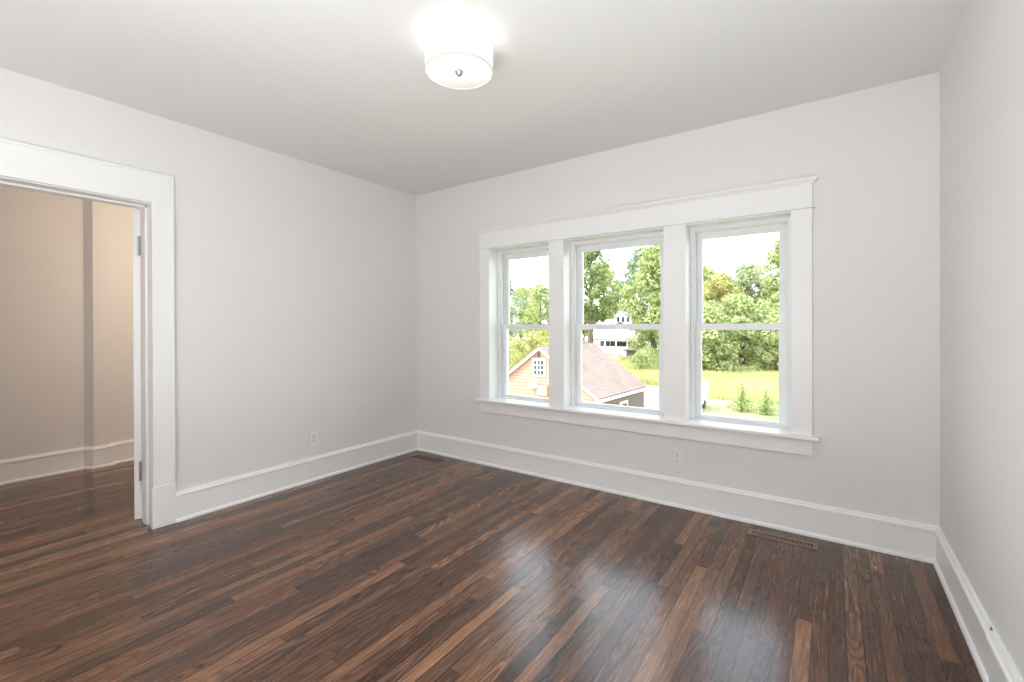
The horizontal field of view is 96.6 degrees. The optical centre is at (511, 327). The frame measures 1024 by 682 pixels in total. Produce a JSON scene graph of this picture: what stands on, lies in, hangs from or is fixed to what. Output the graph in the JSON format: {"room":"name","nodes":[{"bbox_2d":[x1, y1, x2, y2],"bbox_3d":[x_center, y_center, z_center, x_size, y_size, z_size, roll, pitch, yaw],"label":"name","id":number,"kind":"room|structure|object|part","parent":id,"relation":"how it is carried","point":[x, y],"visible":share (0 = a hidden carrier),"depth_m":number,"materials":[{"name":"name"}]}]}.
{"room":"empty bedroom","nodes":[
{"label":"empty bedroom","id":0,"kind":"room"},
{"bbox_2d":[0,186,139,459],"bbox_3d":[-4.033,-0.034,3.865,0.218,2.600,4.850,0,0,35],"label":"wall","id":1,"kind":"structure","parent":0,"point":[67,353],"depth_m":3.97,"materials":[{"name":"paint"}]},
{"bbox_2d":[0,439,133,484],"bbox_3d":[-3.955,1.169,3.817,0.099,0.194,4.850,0,0,35],"label":"baseboard","id":2,"kind":"structure","parent":1,"relation":"attached to","point":[19,469],"depth_m":3.96,"materials":[{"name":"white paint"}]},
{"bbox_2d":[0,67,416,490],"bbox_3d":[-2.457,-0.035,2.760,0.208,2.600,4.850,0,0,35],"label":"wall","id":3,"kind":"structure","parent":0,"point":[296,291],"depth_m":3.43,"materials":[{"name":"white paint"}]},
{"bbox_2d":[0,138,175,529],"bbox_3d":[-2.590,0.149,2.564,0.256,2.233,1.099,0,0,35],"label":"door frame","id":4,"kind":"structure","parent":3,"relation":"attached to","point":[24,166],"depth_m":2.88,"materials":[{"name":"white paint"}]},
{"bbox_3d":[-2.500,-0.871,2.496,0.025,0.192,1.059,0,0,35],"label":"head casing","id":5,"kind":"part","parent":4,"relation":"part of","materials":[{"name":"white paint"}]},
{"bbox_3d":[-2.401,0.243,3.037,0.020,2.041,0.108,0,0,35],"label":"casing","id":6,"kind":"part","parent":4,"relation":"part of","materials":[{"name":"white paint"}]},
{"bbox_3d":[-2.216,0.016,2.900,0.024,1.971,0.118,0,0,35],"label":"casing","id":7,"kind":"part","parent":4,"relation":"part of","materials":[{"name":"white paint"}]},
{"bbox_2d":[133,209,141,519],"bbox_3d":[-2.654,0.245,3.332,0.056,2.029,0.897,0,0,-31],"label":"door","id":8,"kind":"structure","parent":3,"relation":"in","point":[136,213],"depth_m":2.99,"materials":[{"name":"white paint"}]},
{"bbox_2d":[176,430,416,522],"bbox_3d":[-1.570,1.161,3.815,0.031,0.194,2.114,0,0,35],"label":"baseboard","id":9,"kind":"structure","parent":3,"relation":"attached to","point":[193,502],"depth_m":3.52,"materials":[{"name":"white paint"}]},
{"bbox_2d":[310,431,317,445],"bbox_3d":[-1.628,0.917,3.750,0.010,0.116,0.072,0,0,35],"label":"wall outlet","id":10,"kind":"object","parent":3,"relation":"attached to","point":[313,435],"visible":1,"depth_m":3.75,"materials":[{"name":"white plastic"}]},
{"bbox_2d":[0,0,969,195],"bbox_3d":[-1.540,-1.396,2.171,6.248,0.120,5.250,0,0,35],"label":"ceiling","id":11,"kind":"structure","parent":0,"point":[342,86],"depth_m":2.34,"materials":[{"name":"white paint"}]},
{"bbox_2d":[425,24,492,89],"bbox_3d":[-0.246,-1.254,2.122,0.314,0.174,0.314,0,0,35],"label":"ceiling light","id":12,"kind":"object","parent":11,"relation":"attached to","point":[457,56],"visible":1,"depth_m":2.03,"materials":[{"name":"white glass"}]},
{"bbox_2d":[426,53,491,87],"bbox_3d":[-0.245,-1.188,2.122,0.303,0.001,0.303,0,0,35],"label":"diffuser","id":13,"kind":"object","parent":12,"relation":"attached to","point":[475,71],"depth_m":2.10,"materials":[{"name":"white glass"}]},
{"bbox_2d":[0,450,982,681],"bbox_3d":[-1.532,1.324,2.179,6.248,0.120,5.250,0,0,35],"label":"floor","id":14,"kind":"structure","parent":0,"point":[406,567],"depth_m":2.17,"materials":[{"name":"brown wood"}]},
{"bbox_2d":[414,454,443,461],"bbox_3d":[-0.800,1.252,4.362,0.350,0.005,0.075,0,0,35],"label":"floor vent","id":15,"kind":"object","parent":14,"relation":"in","point":[417,455],"visible":1,"depth_m":4.35,"materials":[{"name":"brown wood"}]},
{"bbox_2d":[418,455,439,460],"bbox_3d":[-0.800,1.252,4.362,0.282,0.004,0.039,0,0,35],"label":"grille","id":16,"kind":"object","parent":15,"relation":"attached to","point":[419,456],"depth_m":4.35,"materials":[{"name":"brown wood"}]},
{"bbox_2d":[747,528,817,549],"bbox_3d":[1.593,1.250,2.695,0.355,0.005,0.085,0,0,35],"label":"floor vent","id":17,"kind":"object","parent":14,"relation":"in","point":[789,540],"visible":1,"depth_m":2.69,"materials":[{"name":"brown metal"}]},
{"bbox_2d":[754,531,810,546],"bbox_3d":[1.593,1.250,2.695,0.287,0.004,0.049,0,0,35],"label":"grille","id":18,"kind":"object","parent":17,"relation":"attached to","point":[789,540],"depth_m":2.69,"materials":[{"name":"brown metal"}]},
{"bbox_2d":[416,72,939,525],"bbox_3d":[-0.101,-0.047,4.222,6.248,2.600,0.250,0,0,35],"label":"wall","id":19,"kind":"structure","parent":0,"point":[874,153],"depth_m":2.71,"materials":[{"name":"white paint"}]},
{"bbox_2d":[498,245,548,402],"bbox_3d":[0.166,-0.025,4.110,0.623,1.355,0.148,0,0,35],"label":"window","id":20,"kind":"structure","parent":19,"relation":"in","point":[504,257],"depth_m":4.23,"materials":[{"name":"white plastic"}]},
{"bbox_3d":[0.158,0.309,4.098,0.581,0.666,0.033,0,0,35],"label":"sash","id":21,"kind":"part","parent":20,"relation":"part of","materials":[{"name":"white plastic"}]},
{"bbox_3d":[0.180,-0.331,4.130,0.581,0.687,0.028,0,0,35],"label":"sash","id":22,"kind":"part","parent":20,"relation":"part of","materials":[{"name":"white plastic"}]},
{"bbox_2d":[571,232,663,415],"bbox_3d":[0.861,-0.026,3.622,0.798,1.355,0.148,0,0,35],"label":"window","id":23,"kind":"structure","parent":19,"relation":"in","point":[578,249],"depth_m":3.73,"materials":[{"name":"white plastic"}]},
{"bbox_3d":[0.854,0.308,3.611,0.756,0.666,0.033,0,0,35],"label":"sash","id":24,"kind":"part","parent":23,"relation":"part of","materials":[{"name":"white plastic"}]},
{"bbox_3d":[0.875,-0.332,3.643,0.756,0.687,0.028,0,0,35],"label":"sash","id":25,"kind":"part","parent":23,"relation":"part of","materials":[{"name":"white plastic"}]},
{"bbox_2d":[474,175,819,455],"bbox_3d":[0.814,-0.059,3.550,2.626,1.662,0.320,0,0,35],"label":"window frame","id":26,"kind":"structure","parent":19,"relation":"in","point":[782,225],"depth_m":3.19,"materials":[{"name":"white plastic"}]},
{"bbox_3d":[-0.246,-0.028,4.160,0.109,1.362,0.020,0,0,35],"label":"casing","id":27,"kind":"part","parent":26,"relation":"part of","materials":[{"name":"white paint"}]},
{"bbox_3d":[0.365,-0.028,3.731,0.139,1.362,0.020,0,0,35],"label":"casing","id":28,"kind":"part","parent":26,"relation":"part of","materials":[{"name":"white paint"}]},
{"bbox_3d":[0.741,-0.872,3.444,2.607,0.036,0.052,0,0,35],"label":"crown moulding","id":29,"kind":"part","parent":26,"relation":"part of","materials":[{"name":"white paint"}]},
{"bbox_3d":[1.138,-0.029,3.189,0.152,1.362,0.020,0,0,35],"label":"casing","id":30,"kind":"part","parent":26,"relation":"part of","materials":[{"name":"white paint"}]},
{"bbox_3d":[1.558,0.308,3.117,0.576,0.666,0.033,0,0,35],"label":"sash","id":31,"kind":"part","parent":26,"relation":"part of","materials":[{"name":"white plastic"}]},
{"bbox_3d":[1.579,-0.333,3.149,0.576,0.687,0.028,0,0,35],"label":"sash","id":32,"kind":"part","parent":26,"relation":"part of","materials":[{"name":"white plastic"}]},
{"bbox_3d":[1.751,-0.030,2.759,0.110,1.362,0.020,0,0,35],"label":"casing","id":33,"kind":"part","parent":26,"relation":"part of","materials":[{"name":"white paint"}]},
{"bbox_2d":[672,448,682,465],"bbox_3d":[1.157,0.910,3.187,0.072,0.116,0.010,0,0,35],"label":"wall outlet","id":34,"kind":"object","parent":19,"relation":"attached to","point":[677,454],"visible":1,"depth_m":3.18,"materials":[{"name":"white plastic"}]},
{"bbox_2d":[417,430,939,563],"bbox_3d":[0.636,1.155,3.540,3.959,0.194,0.031,0,0,35],"label":"baseboard","id":35,"kind":"structure","parent":19,"relation":"attached to","point":[888,535],"depth_m":3.03,"materials":[{"name":"white paint"}]},
{"bbox_2d":[940,0,1023,681],"bbox_3d":[0.889,-0.038,0.323,0.150,2.600,5.000,0,0,35],"label":"wall","id":36,"kind":"structure","parent":0,"point":[982,70],"depth_m":1.71,"materials":[{"name":"white paint"}]},
{"bbox_2d":[933,527,1022,681],"bbox_3d":[0.860,1.163,0.441,0.036,0.198,4.850,0,0,35],"label":"baseboard","id":37,"kind":"structure","parent":36,"relation":"attached to","point":[993,662],"depth_m":1.77,"materials":[{"name":"white paint"}]},
{"label":"outside","id":38,"kind":"structure","parent":0,"visible":0},
{"bbox_2d":[644,387,703,413],"bbox_3d":[8.073,4.600,27.577,6.667,0.150,14.896,0,0,27],"label":"driveway","id":39,"kind":"structure","parent":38,"point":[651,395],"depth_m":28.88,"materials":[{"name":"white concrete"}]},
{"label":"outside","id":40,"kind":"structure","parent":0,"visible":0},
{"bbox_2d":[510,339,778,420],"bbox_3d":[17.012,4.474,67.814,130.000,0.100,136.000,0,0,35],"label":"ground","id":41,"kind":"structure","parent":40,"point":[713,406],"depth_m":25.20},
{"bbox_2d":[509,342,523,369],"bbox_3d":[-1.238,2.978,42.417,5.126,4.084,4.630,0,0,35],"label":"bush","id":42,"kind":"object","parent":41,"relation":"on","point":[510,349],"visible":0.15,"depth_m":42.38,"materials":[{"name":"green plant"}]},
{"bbox_2d":[509,278,529,340],"bbox_3d":[-1.320,-1.161,63.642,6.963,11.973,5.640,0,0,22],"label":"tree","id":43,"kind":"object","parent":41,"relation":"on","point":[517,299],"visible":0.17,"depth_m":63.69,"materials":[{"name":"green plant"}]},
{"bbox_2d":[509,336,533,367],"bbox_3d":[0.065,2.898,48.367,5.309,4.230,4.795,0,0,-39],"label":"bush","id":44,"kind":"object","parent":41,"relation":"on","point":[521,345],"visible":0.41,"depth_m":47.98,"materials":[{"name":"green plant"}]},
{"bbox_2d":[510,284,537,350],"bbox_3d":[2.148,-1.454,81.439,7.241,12.452,5.865,0,0,-41],"label":"tree","id":45,"kind":"object","parent":41,"relation":"on","point":[520,291],"visible":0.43,"depth_m":81.22,"materials":[{"name":"green plant"}]},
{"bbox_2d":[510,331,548,356],"bbox_3d":[2.471,2.700,54.179,5.292,4.667,5.858,0,0,-24],"label":"bush","id":46,"kind":"object","parent":41,"relation":"on","point":[535,341],"visible":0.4,"depth_m":54.17,"materials":[{"name":"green plant"}]},
{"bbox_2d":[519,282,548,335],"bbox_3d":[3.883,-1.086,70.668,6.824,11.733,5.527,0,0,-39],"label":"tree","id":47,"kind":"object","parent":41,"relation":"on","point":[538,296],"visible":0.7,"depth_m":69.54,"materials":[{"name":"green plant"}]},
{"bbox_2d":[523,286,548,348],"bbox_3d":[3.949,-1.836,92.752,7.305,13.170,7.750,0,0,-24],"label":"tree","id":48,"kind":"object","parent":41,"relation":"on","point":[529,287],"visible":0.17,"depth_m":91.95,"materials":[{"name":"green plant"}]},
{"bbox_2d":[529,330,548,350],"bbox_3d":[4.787,2.443,60.556,6.590,5.250,5.953,0,0,-8],"label":"bush","id":49,"kind":"object","parent":41,"relation":"on","point":[542,332],"visible":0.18,"depth_m":59.74,"materials":[{"name":"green plant"}]},
{"bbox_2d":[509,343,646,407],"bbox_3d":[2.062,2.620,16.636,4.420,3.975,3.744,0,0,39],"label":"house","id":50,"kind":"structure","parent":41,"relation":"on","point":[604,380],"depth_m":15.62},
{"bbox_2d":[529,381,537,387],"bbox_3d":[0.722,1.936,15.354,0.260,0.200,0.164,0,0,39],"label":"wall box","id":51,"kind":"object","parent":50,"relation":"attached to","point":[532,384],"visible":1,"depth_m":15.28,"materials":[{"name":"white"}]},
{"bbox_3d":[0.905,1.356,15.302,0.390,0.470,0.015,0,0,39],"label":"pane","id":52,"kind":"part","parent":50,"relation":"part of","materials":[{"name":"white glass"}]},
{"bbox_2d":[537,385,547,395],"bbox_3d":[1.013,2.111,15.172,0.400,0.350,0.084,0,0,39],"label":"wall panel","id":53,"kind":"object","parent":50,"relation":"attached to","point":[542,390],"visible":1,"depth_m":15.12,"materials":[{"name":"white"}]},
{"bbox_2d":[582,314,598,340],"bbox_3d":[17.155,-0.570,107.767,6.529,10.390,6.342,0,0,9],"label":"round tree","id":54,"kind":"object","parent":41,"relation":"on","point":[585,332],"visible":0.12,"depth_m":107.36,"materials":[{"name":"green plant"}]},
{"bbox_2d":[584,251,614,342],"bbox_3d":[9.700,-3.455,58.795,6.706,16.543,6.723,0,0,-34],"label":"tree","id":55,"kind":"object","parent":41,"relation":"on","point":[595,272],"visible":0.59,"depth_m":57.95,"materials":[{"name":"green plant"}]},
{"bbox_2d":[592,266,622,323],"bbox_3d":[18.179,-3.877,87.665,7.029,17.179,7.022,0,0,-26],"label":"tree","id":56,"kind":"object","parent":41,"relation":"on","point":[612,293],"visible":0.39,"depth_m":86.38,"materials":[{"name":"green plant"}]},
{"bbox_2d":[607,278,625,318],"bbox_3d":[24.931,-3.188,103.751,8.766,15.804,9.300,0,0,10],"label":"tree","id":57,"kind":"object","parent":41,"relation":"on","point":[621,281],"visible":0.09,"depth_m":102.57,"materials":[{"name":"green plant"}]},
{"bbox_2d":[593,307,651,354],"bbox_3d":[19.326,0.468,77.132,8.300,7.800,9.500,0,0,35],"label":"house","id":58,"kind":"structure","parent":41,"relation":"on","point":[611,341],"depth_m":74.93,"materials":[{"name":"wood"}]},
{"bbox_3d":[16.730,3.587,73.424,7.700,0.900,0.080,0,0,35],"label":"porch railing","id":59,"kind":"part","parent":58,"relation":"part of","materials":[{"name":"white"}]},
{"bbox_2d":[623,348,638,357],"bbox_3d":[17.015,3.691,63.813,2.400,1.450,2.407,0,0,35],"label":"shed","id":60,"kind":"object","parent":41,"relation":"on","point":[628,352],"visible":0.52,"depth_m":63.21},
{"bbox_2d":[617,245,660,359],"bbox_3d":[16.853,-2.963,55.212,8.468,15.498,7.652,0,0,1],"label":"dense tree","id":61,"kind":"object","parent":41,"relation":"on","point":[650,261],"visible":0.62,"depth_m":54.40,"materials":[{"name":"green plant"}]},
{"bbox_2d":[620,246,658,316],"bbox_3d":[24.836,-5.427,87.060,8.331,20.361,8.322,0,0,43],"label":"tree","id":62,"kind":"object","parent":41,"relation":"on","point":[631,266],"visible":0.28,"depth_m":86.14,"materials":[{"name":"green plant"}]},
{"bbox_2d":[626,349,657,369],"bbox_3d":[12.816,3.479,44.509,3.043,2.684,3.368,0,0,4],"label":"bush","id":63,"kind":"object","parent":41,"relation":"on","point":[644,361],"visible":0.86,"depth_m":44.46,"materials":[{"name":"green plant"}]},
{"bbox_2d":[630,346,658,367],"bbox_3d":[14.264,3.374,47.419,3.661,2.917,3.307,0,0,34],"label":"bush","id":64,"kind":"object","parent":41,"relation":"on","point":[654,352],"visible":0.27,"depth_m":46.92,"materials":[{"name":"green plant"}]},
{"bbox_2d":[619,356,778,403],"bbox_3d":[21.524,4.219,41.745,37.089,0.700,31.172,0,0,35],"label":"grass","id":65,"kind":"structure","parent":41,"relation":"on","point":[722,385],"depth_m":35.77,"materials":[{"name":"green plant"}]},
{"bbox_2d":[702,381,707,408],"bbox_3d":[10.348,3.862,26.271,1.520,1.460,3.330,0,0,35],"label":"trailer","id":66,"kind":"object","parent":41,"relation":"on","point":[704,383],"visible":0.3,"depth_m":25.67,"materials":[{"name":"white"}]},
{"bbox_2d":[703,264,716,301],"bbox_3d":[29.711,-2.498,70.902,8.130,14.631,8.403,0,0,-27],"label":"round tree","id":67,"kind":"object","parent":41,"relation":"on","point":[707,269],"visible":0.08,"depth_m":69.50,"materials":[{"name":"green plant"}]},
{"bbox_2d":[703,272,746,310],"bbox_3d":[27.055,-1.153,58.951,6.820,11.875,6.598,0,0,-43],"label":"round tree","id":68,"kind":"object","parent":41,"relation":"on","point":[720,287],"visible":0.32,"depth_m":58.19,"materials":[{"name":"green plant"}]},
{"bbox_2d":[702,300,748,371],"bbox_3d":[18.763,1.103,43.122,5.548,7.430,5.498,0,0,-27],"label":"broad tree","id":69,"kind":"object","parent":41,"relation":"on","point":[715,349],"visible":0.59,"depth_m":41.71,"materials":[{"name":"green plant"}]},
{"bbox_2d":[726,383,757,411],"bbox_3d":[12.560,3.858,24.986,1.582,1.642,1.533,0,0,-3],"label":"young conifer","id":70,"kind":"object","parent":41,"relation":"on","point":[743,403],"visible":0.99,"depth_m":24.86,"materials":[{"name":"green plant"}]},
{"bbox_2d":[719,293,772,367],"bbox_3d":[24.538,0.598,49.011,6.250,8.446,6.307,0,0,-18],"label":"broad tree","id":71,"kind":"object","parent":41,"relation":"on","point":[742,307],"visible":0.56,"depth_m":47.40,"materials":[{"name":"green plant"}]},
{"bbox_2d":[729,262,777,321],"bbox_3d":[40.031,-3.150,77.043,9.994,15.903,9.707,0,0,20],"label":"round tree","id":72,"kind":"object","parent":41,"relation":"on","point":[746,277],"visible":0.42,"depth_m":75.50,"materials":[{"name":"green plant"}]},
{"bbox_2d":[746,307,778,370],"bbox_3d":[24.876,1.445,42.441,4.964,6.648,4.919,0,0,4],"label":"broad tree","id":73,"kind":"object","parent":41,"relation":"on","point":[769,355],"visible":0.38,"depth_m":42.20,"materials":[{"name":"green plant"}]},
{"bbox_2d":[752,239,778,313],"bbox_3d":[31.617,-2.821,53.665,6.126,15.112,6.141,0,0,12],"label":"tree","id":74,"kind":"object","parent":41,"relation":"on","point":[770,281],"visible":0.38,"depth_m":53.27,"materials":[{"name":"green plant"}]},
{"bbox_2d":[752,388,778,414],"bbox_3d":[13.372,3.934,24.030,1.361,1.490,1.475,0,0,16],"label":"young conifer","id":75,"kind":"object","parent":41,"relation":"on","point":[765,406],"visible":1,"depth_m":23.91,"materials":[{"name":"green plant"}]}
]}

